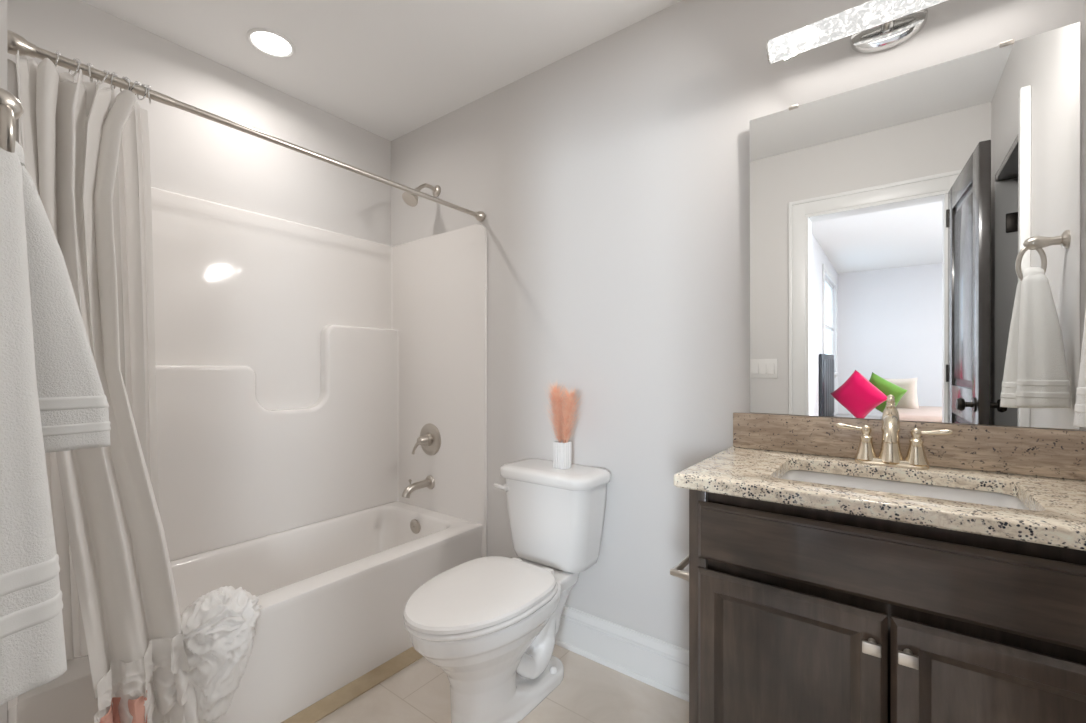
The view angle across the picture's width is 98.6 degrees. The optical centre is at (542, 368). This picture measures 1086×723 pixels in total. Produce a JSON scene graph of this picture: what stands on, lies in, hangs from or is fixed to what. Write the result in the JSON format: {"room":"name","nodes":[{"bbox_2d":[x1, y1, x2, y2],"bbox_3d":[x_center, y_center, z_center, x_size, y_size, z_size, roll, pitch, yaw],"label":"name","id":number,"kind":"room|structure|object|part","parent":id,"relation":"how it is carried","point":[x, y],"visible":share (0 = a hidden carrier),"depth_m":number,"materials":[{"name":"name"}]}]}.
{"room":"bathroom","nodes":[
{"label":"bathroom","id":0,"kind":"room"},
{"bbox_2d":[0,0,6,722],"bbox_3d":[-1.533,-0.078,1.135,0.765,2.440,0.248,0,0,37],"label":"wall","id":1,"kind":"structure","parent":0,"point":[3,3],"depth_m":1.00,"materials":[{"name":"white paint"}]},
{"bbox_2d":[281,647,422,722],"bbox_3d":[-0.716,1.139,1.602,0.085,0.005,1.479,0,0,37],"label":"trim","id":2,"kind":"structure","parent":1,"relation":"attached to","point":[342,696],"depth_m":1.66,"materials":[{"name":"beige wood"}]},
{"bbox_2d":[7,0,390,245],"bbox_3d":[-1.430,-0.078,1.994,0.100,2.440,1.745,0,0,37],"label":"wall","id":3,"kind":"structure","parent":0,"point":[192,155],"depth_m":2.01,"materials":[{"name":"white paint"}]},
{"bbox_2d":[81,0,681,140],"bbox_3d":[-0.288,-1.328,1.200,2.880,0.060,1.845,0,0,37],"label":"ceiling","id":4,"kind":"structure","parent":0,"point":[389,69],"depth_m":1.84,"materials":[{"name":"white paint"}]},
{"bbox_2d":[247,28,294,57],"bbox_3d":[-1.081,-1.294,1.860,0.168,0.008,0.168,0,0,37],"label":"recessed light","id":5,"kind":"object","parent":4,"relation":"in","point":[269,42],"visible":1,"depth_m":1.85,"materials":[{"name":"white paint"}]},
{"bbox_2d":[316,644,688,722],"bbox_3d":[-0.288,1.172,1.200,2.880,0.060,1.845,0,0,37],"label":"floor","id":6,"kind":"structure","parent":0,"point":[589,691],"depth_m":1.61,"materials":[{"name":"beige tile"}]},
{"bbox_2d":[7,59,486,722],"bbox_3d":[-1.013,0.223,1.836,0.755,1.838,1.495,0,0,37],"label":"shower","id":7,"kind":"object","parent":6,"relation":"on","point":[301,369],"visible":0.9,"depth_m":2.08,"materials":[{"name":"white plastic"}]},
{"bbox_3d":[-1.456,0.225,1.244,0.754,1.835,0.016,0,0,37],"label":"panel","id":8,"kind":"part","parent":7,"relation":"part of","materials":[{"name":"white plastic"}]},
{"bbox_2d":[17,501,482,722],"bbox_3d":[-1.018,0.938,1.839,0.739,0.408,1.491,0,0,37],"label":"bathtub","id":9,"kind":"object","parent":7,"relation":"in","point":[333,592],"depth_m":1.77,"materials":[{"name":"white plastic"}]},
{"bbox_3d":[-1.269,0.024,2.028,0.115,1.440,1.491,0,0,37],"label":"panel","id":10,"kind":"part","parent":7,"relation":"part of","materials":[{"name":"white plastic"}]},
{"bbox_3d":[-0.648,0.797,2.361,0.076,0.076,0.022,0,0,37],"label":"overflow plate","id":11,"kind":"part","parent":7,"relation":"part of","materials":[{"name":"silver metal"}]},
{"bbox_2d":[402,475,434,497],"bbox_3d":[-0.638,0.595,2.360,0.072,0.091,0.174,0,0,37],"label":"tub spout","id":12,"kind":"object","parent":7,"relation":"attached to","point":[429,482],"visible":1,"depth_m":2.35,"materials":[{"name":"silver metal"}]},
{"bbox_2d":[411,423,440,454],"bbox_3d":[-0.613,0.366,2.393,0.166,0.166,0.091,0,0,37],"label":"shower valve","id":13,"kind":"object","parent":7,"relation":"attached to","point":[429,439],"visible":1,"depth_m":2.40,"materials":[{"name":"silver metal"}]},
{"bbox_3d":[-0.644,0.397,2.383,0.057,0.077,0.020,0,0,3],"label":"lever","id":14,"kind":"part","parent":13,"relation":"part of","materials":[{"name":"silver metal"}]},
{"bbox_3d":[-0.569,0.225,2.427,0.754,1.835,0.016,0,0,37],"label":"panel","id":15,"kind":"part","parent":7,"relation":"part of","materials":[{"name":"white plastic"}]},
{"bbox_2d":[404,459,609,722],"bbox_3d":[-0.126,0.763,1.608,0.426,0.758,0.783,0,0,37],"label":"toilet","id":16,"kind":"object","parent":6,"relation":"on","point":[491,624],"visible":1,"depth_m":1.54,"materials":[{"name":"white ceramic"}]},
{"bbox_3d":[-0.208,0.711,1.498,0.378,0.030,0.508,0,0,37],"label":"lid","id":17,"kind":"part","parent":16,"relation":"part of","materials":[{"name":"white plastic"}]},
{"bbox_3d":[-0.204,0.737,1.503,0.378,0.019,0.516,0,0,37],"label":"seat","id":18,"kind":"part","parent":16,"relation":"part of","materials":[{"name":"white plastic"}]},
{"bbox_3d":[-0.150,0.945,1.576,0.369,0.394,0.671,0,0,37],"label":"bowl","id":19,"kind":"part","parent":16,"relation":"part of","materials":[{"name":"white ceramic"}]},
{"bbox_3d":[-0.166,0.470,1.853,0.068,0.032,0.037,0,0,37],"label":"flush lever","id":20,"kind":"part","parent":16,"relation":"part of","materials":[{"name":"white plastic"}]},
{"bbox_3d":[0.040,0.407,1.829,0.426,0.046,0.231,0,0,37],"label":"tank lid","id":21,"kind":"part","parent":16,"relation":"part of","materials":[{"name":"white ceramic"}]},
{"bbox_3d":[0.043,0.588,1.833,0.396,0.316,0.210,0,0,37],"label":"tank","id":22,"kind":"part","parent":16,"relation":"part of","materials":[{"name":"white ceramic"}]},
{"bbox_2d":[553,441,570,469],"bbox_3d":[0.075,0.333,1.812,0.057,0.101,0.057,0,0,37],"label":"vase","id":23,"kind":"object","parent":16,"relation":"on","point":[561,451],"visible":0.88,"depth_m":1.79,"materials":[{"name":"white ceramic"}]},
{"bbox_2d":[542,381,570,442],"bbox_3d":[0.063,0.194,1.831,0.150,0.319,0.166,0,0,4],"label":"pampas plume","id":24,"kind":"object","parent":23,"relation":"in","point":[556,409],"visible":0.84,"depth_m":1.82,"materials":[{"name":"orange"}]},
{"bbox_2d":[550,386,582,442],"bbox_3d":[0.097,0.204,1.784,0.156,0.298,0.152,0,0,-32],"label":"pampas plume","id":25,"kind":"object","parent":23,"relation":"in","point":[569,401],"visible":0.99,"depth_m":1.78,"materials":[{"name":"orange"}]},
{"bbox_2d":[689,489,1085,722],"bbox_3d":[0.801,0.714,1.079,0.784,0.856,0.526,0,0,37],"label":"vanity cabinet","id":26,"kind":"object","parent":6,"relation":"on","point":[798,614],"visible":0.91,"depth_m":0.91,"materials":[{"name":"brown wood"}]},
{"bbox_2d":[670,555,688,581],"bbox_3d":[0.417,0.542,1.287,0.079,0.050,0.200,0,0,37],"label":"toilet paper holder","id":27,"kind":"object","parent":26,"relation":"attached to","point":[678,571],"visible":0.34,"depth_m":1.24,"materials":[{"name":"silver metal"}]},
{"bbox_3d":[0.372,0.542,1.227,0.079,0.050,0.050,0,0,37],"label":"post","id":28,"kind":"part","parent":27,"relation":"part of","materials":[{"name":"silver metal"}]},
{"bbox_3d":[0.516,0.746,1.007,0.366,0.542,0.018,0,0,37],"label":"door","id":29,"kind":"part","parent":26,"relation":"part of","materials":[{"name":"brown wood"}]},
{"bbox_3d":[0.630,0.532,0.895,0.030,0.023,0.026,0,0,37],"label":"knob","id":30,"kind":"part","parent":26,"relation":"part of","materials":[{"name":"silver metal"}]},
{"bbox_2d":[674,412,1085,550],"bbox_3d":[0.795,0.214,1.093,0.816,0.144,0.514,0,0,37],"label":"countertop","id":31,"kind":"structure","parent":26,"relation":"on","point":[1045,469],"depth_m":1.11,"materials":[{"name":"beige stone"}]},
{"bbox_2d":[835,397,952,469],"bbox_3d":[0.913,0.164,1.226,0.173,0.180,0.183,0,0,-10],"label":"faucet","id":32,"kind":"object","parent":31,"relation":"on","point":[890,454],"visible":1,"depth_m":1.21,"materials":[{"name":"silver metal"}]},
{"bbox_3d":[0.843,0.159,1.285,0.066,0.020,0.014,0,0,28],"label":"lever","id":33,"kind":"part","parent":32,"relation":"part of","materials":[{"name":"beige metal"}]},
{"bbox_3d":[0.876,0.197,1.266,0.054,0.091,0.054,0,0,37],"label":"handle","id":34,"kind":"part","parent":32,"relation":"part of","materials":[{"name":"beige metal"}]},
{"bbox_3d":[0.883,0.151,1.186,0.033,0.068,0.129,0,0,37],"label":"spout","id":35,"kind":"part","parent":32,"relation":"part of","materials":[{"name":"beige metal"}]},
{"bbox_3d":[0.918,0.085,1.234,0.018,0.022,0.018,0,0,37],"label":"lift knob","id":36,"kind":"part","parent":32,"relation":"part of","materials":[{"name":"beige metal"}]},
{"bbox_3d":[0.961,0.197,1.202,0.054,0.091,0.054,0,0,37],"label":"handle","id":37,"kind":"part","parent":32,"relation":"part of","materials":[{"name":"beige metal"}]},
{"bbox_3d":[0.989,0.159,1.176,0.014,0.020,0.066,0,0,-44],"label":"lever","id":38,"kind":"part","parent":32,"relation":"part of","materials":[{"name":"beige metal"}]},
{"bbox_2d":[780,470,1028,509],"bbox_3d":[0.803,0.366,1.083,0.502,0.156,0.340,0,0,37],"label":"sink","id":39,"kind":"object","parent":31,"relation":"in","point":[907,488],"visible":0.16,"depth_m":1.18,"materials":[{"name":"white ceramic"}]},
{"bbox_3d":[0.664,0.384,0.896,0.736,0.136,0.018,0,0,37],"label":"drawer","id":40,"kind":"part","parent":26,"relation":"part of","materials":[{"name":"brown wood"}]},
{"bbox_3d":[0.674,0.533,0.862,0.030,0.023,0.026,0,0,37],"label":"knob","id":41,"kind":"part","parent":26,"relation":"part of","materials":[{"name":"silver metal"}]},
{"bbox_3d":[0.812,0.746,0.785,0.366,0.542,0.018,0,0,37],"label":"door","id":42,"kind":"part","parent":26,"relation":"part of","materials":[{"name":"brown wood"}]},
{"bbox_2d":[391,0,1085,649],"bbox_3d":[0.235,-0.078,1.898,2.880,2.440,0.100,0,0,37],"label":"wall","id":43,"kind":"structure","parent":0,"point":[610,180],"depth_m":1.75,"materials":[{"name":"white paint"}]},
{"bbox_2d":[7,30,484,221],"bbox_3d":[-0.740,-0.726,1.631,0.048,0.048,1.497,0,0,37],"label":"shower curtain rod","id":44,"kind":"object","parent":43,"relation":"attached to","point":[15,42],"visible":0.97,"depth_m":1.30,"materials":[{"name":"silver metal"}]},
{"bbox_2d":[54,51,60,66],"bbox_3d":[-1.140,-0.722,1.097,0.036,0.046,0.013,0,0,37],"label":"curtain ring","id":45,"kind":"object","parent":44,"relation":"hanging from","point":[58,53],"visible":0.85,"depth_m":1.09,"materials":[{"name":"silver metal"}]},
{"bbox_2d":[68,58,80,75],"bbox_3d":[-1.124,-0.723,1.121,0.037,0.046,0.013,0,0,20],"label":"curtain ring","id":46,"kind":"object","parent":44,"relation":"hanging from","point":[77,60],"visible":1,"depth_m":1.11,"materials":[{"name":"white"}]},
{"bbox_2d":[87,63,93,82],"bbox_3d":[-1.106,-0.723,1.141,0.010,0.046,0.036,0,0,-35],"label":"curtain ring","id":47,"kind":"object","parent":44,"relation":"hanging from","point":[89,65],"visible":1,"depth_m":1.13,"materials":[{"name":"silver"}]},
{"bbox_2d":[96,70,109,84],"bbox_3d":[-1.092,-0.723,1.159,0.037,0.044,0.020,0,0,25],"label":"curtain ring","id":48,"kind":"object","parent":44,"relation":"hanging from","point":[107,72],"visible":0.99,"depth_m":1.15,"materials":[{"name":"white"}]},
{"bbox_2d":[110,72,117,89],"bbox_3d":[-1.080,-0.723,1.176,0.012,0.046,0.036,0,0,-33],"label":"curtain ring","id":49,"kind":"object","parent":44,"relation":"hanging from","point":[113,74],"visible":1,"depth_m":1.17,"materials":[{"name":"white"}]},
{"bbox_2d":[120,77,130,91],"bbox_3d":[-1.069,-0.723,1.193,0.037,0.046,0.010,0,0,17],"label":"curtain ring","id":50,"kind":"object","parent":44,"relation":"hanging from","point":[127,79],"visible":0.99,"depth_m":1.19,"materials":[{"name":"white"}]},
{"bbox_2d":[130,81,140,94],"bbox_3d":[-1.055,-0.723,1.209,0.021,0.044,0.036,0,0,-30],"label":"curtain ring","id":51,"kind":"object","parent":44,"relation":"hanging from","point":[135,82],"visible":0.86,"depth_m":1.20,"materials":[{"name":"white"}]},
{"bbox_2d":[16,50,261,722],"bbox_3d":[-1.023,0.140,1.219,0.324,1.696,0.468,0,0,42],"label":"shower curtain","id":52,"kind":"object","parent":44,"relation":"hanging from","point":[86,148],"visible":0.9,"depth_m":1.14,"materials":[{"name":"white fabric"}]},
{"bbox_2d":[16,50,181,698],"bbox_3d":[-1.056,0.019,1.129,0.171,1.455,0.290,0,0,37],"label":"drape","id":53,"kind":"object","parent":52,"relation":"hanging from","point":[86,148],"depth_m":1.12,"materials":[{"name":"white fabric"}]},
{"bbox_2d":[137,84,146,100],"bbox_3d":[-1.046,-0.723,1.221,0.036,0.046,0.012,0,0,20],"label":"curtain ring","id":54,"kind":"object","parent":44,"relation":"hanging from","point":[143,85],"visible":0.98,"depth_m":1.22,"materials":[{"name":"white"}]},
{"bbox_2d":[147,85,150,104],"bbox_3d":[-1.040,-0.723,1.232,0.010,0.046,0.037,0,0,-36],"label":"curtain ring","id":55,"kind":"object","parent":44,"relation":"hanging from","point":[148,86],"visible":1,"depth_m":1.22,"materials":[{"name":"silver"}]},
{"bbox_2d":[402,183,440,206],"bbox_3d":[-0.612,-0.879,2.343,0.082,0.149,0.204,0,0,37],"label":"showerhead","id":56,"kind":"object","parent":43,"relation":"attached to","point":[410,199],"visible":0.78,"depth_m":2.31,"materials":[{"name":"silver metal"}]},
{"bbox_3d":[-0.591,-0.912,2.371,0.019,0.059,0.129,0,0,37],"label":"arm","id":57,"kind":"part","parent":56,"relation":"part of","materials":[{"name":"silver metal"}]},
{"bbox_2d":[555,605,688,701],"bbox_3d":[0.187,1.062,1.853,1.127,0.160,0.029,0,0,37],"label":"baseboard","id":58,"kind":"structure","parent":43,"relation":"attached to","point":[662,665],"depth_m":1.75,"materials":[{"name":"white paint"}]},
{"bbox_2d":[766,0,949,63],"bbox_3d":[0.926,-0.938,1.243,0.586,0.104,0.119,0,0,37],"label":"vanity light","id":59,"kind":"object","parent":43,"relation":"attached to","point":[873,26],"visible":1,"depth_m":1.27,"materials":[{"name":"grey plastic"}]},
{"bbox_3d":[0.931,-0.943,1.262,0.032,0.038,0.038,0,0,37],"label":"stem","id":60,"kind":"part","parent":59,"relation":"part of","materials":[{"name":"silver metal"}]},
{"bbox_2d":[733,412,1085,480],"bbox_3d":[0.947,0.198,1.288,0.807,0.112,0.020,0,0,37],"label":"backsplash","id":61,"kind":"structure","parent":43,"relation":"attached to","point":[1055,453],"depth_m":1.20,"materials":[{"name":"brown stone"}]},
{"bbox_2d":[749,22,1080,429],"bbox_3d":[0.948,-0.329,1.285,0.710,0.938,0.025,0,0,37],"label":"mirror","id":62,"kind":"object","parent":43,"relation":"attached to","point":[915,235],"visible":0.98,"depth_m":1.23,"materials":[{"name":"clear glass"}]},
{"bbox_3d":[-0.499,-0.078,0.280,1.915,2.440,0.120,0,0,37],"label":"wall","id":63,"kind":"structure","parent":0,"visible":0},
{"bbox_2d":[0,87,23,152],"bbox_3d":[-0.662,-0.285,0.534,0.092,0.112,0.091,0,0,37],"label":"towel ring","id":64,"kind":"object","parent":63,"relation":"attached to","point":[11,109],"visible":0.76,"depth_m":0.54,"materials":[{"name":"silver metal"}]},
{"bbox_3d":[-0.662,-0.315,0.534,0.052,0.052,0.091,0,0,37],"label":"post","id":65,"kind":"part","parent":64,"relation":"part of","materials":[{"name":"silver metal"}]},
{"bbox_2d":[0,141,110,705],"bbox_3d":[-0.623,0.038,0.563,0.194,0.632,0.178,0,0,37],"label":"hand towel","id":66,"kind":"object","parent":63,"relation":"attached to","point":[53,398],"visible":1,"depth_m":0.53,"materials":[{"name":"white fabric"}]},
{"bbox_3d":[0.794,-0.078,0.326,0.100,2.440,1.745,0,0,37],"label":"wall","id":67,"kind":"structure","parent":0,"visible":0},
{"bbox_3d":[1.029,-0.310,0.810,0.104,0.144,0.052,0,0,37],"label":"towel ring","id":68,"kind":"object","parent":67,"relation":"attached to","visible":0},
{"bbox_2d":[1073,309,1085,426],"bbox_3d":[1.016,-0.082,0.812,0.108,0.412,0.213,0,0,41],"label":"hand towel","id":69,"kind":"object","parent":68,"relation":"hanging from","point":[1080,406],"visible":1,"depth_m":0.88,"materials":[{"name":"white fabric"}]}
]}

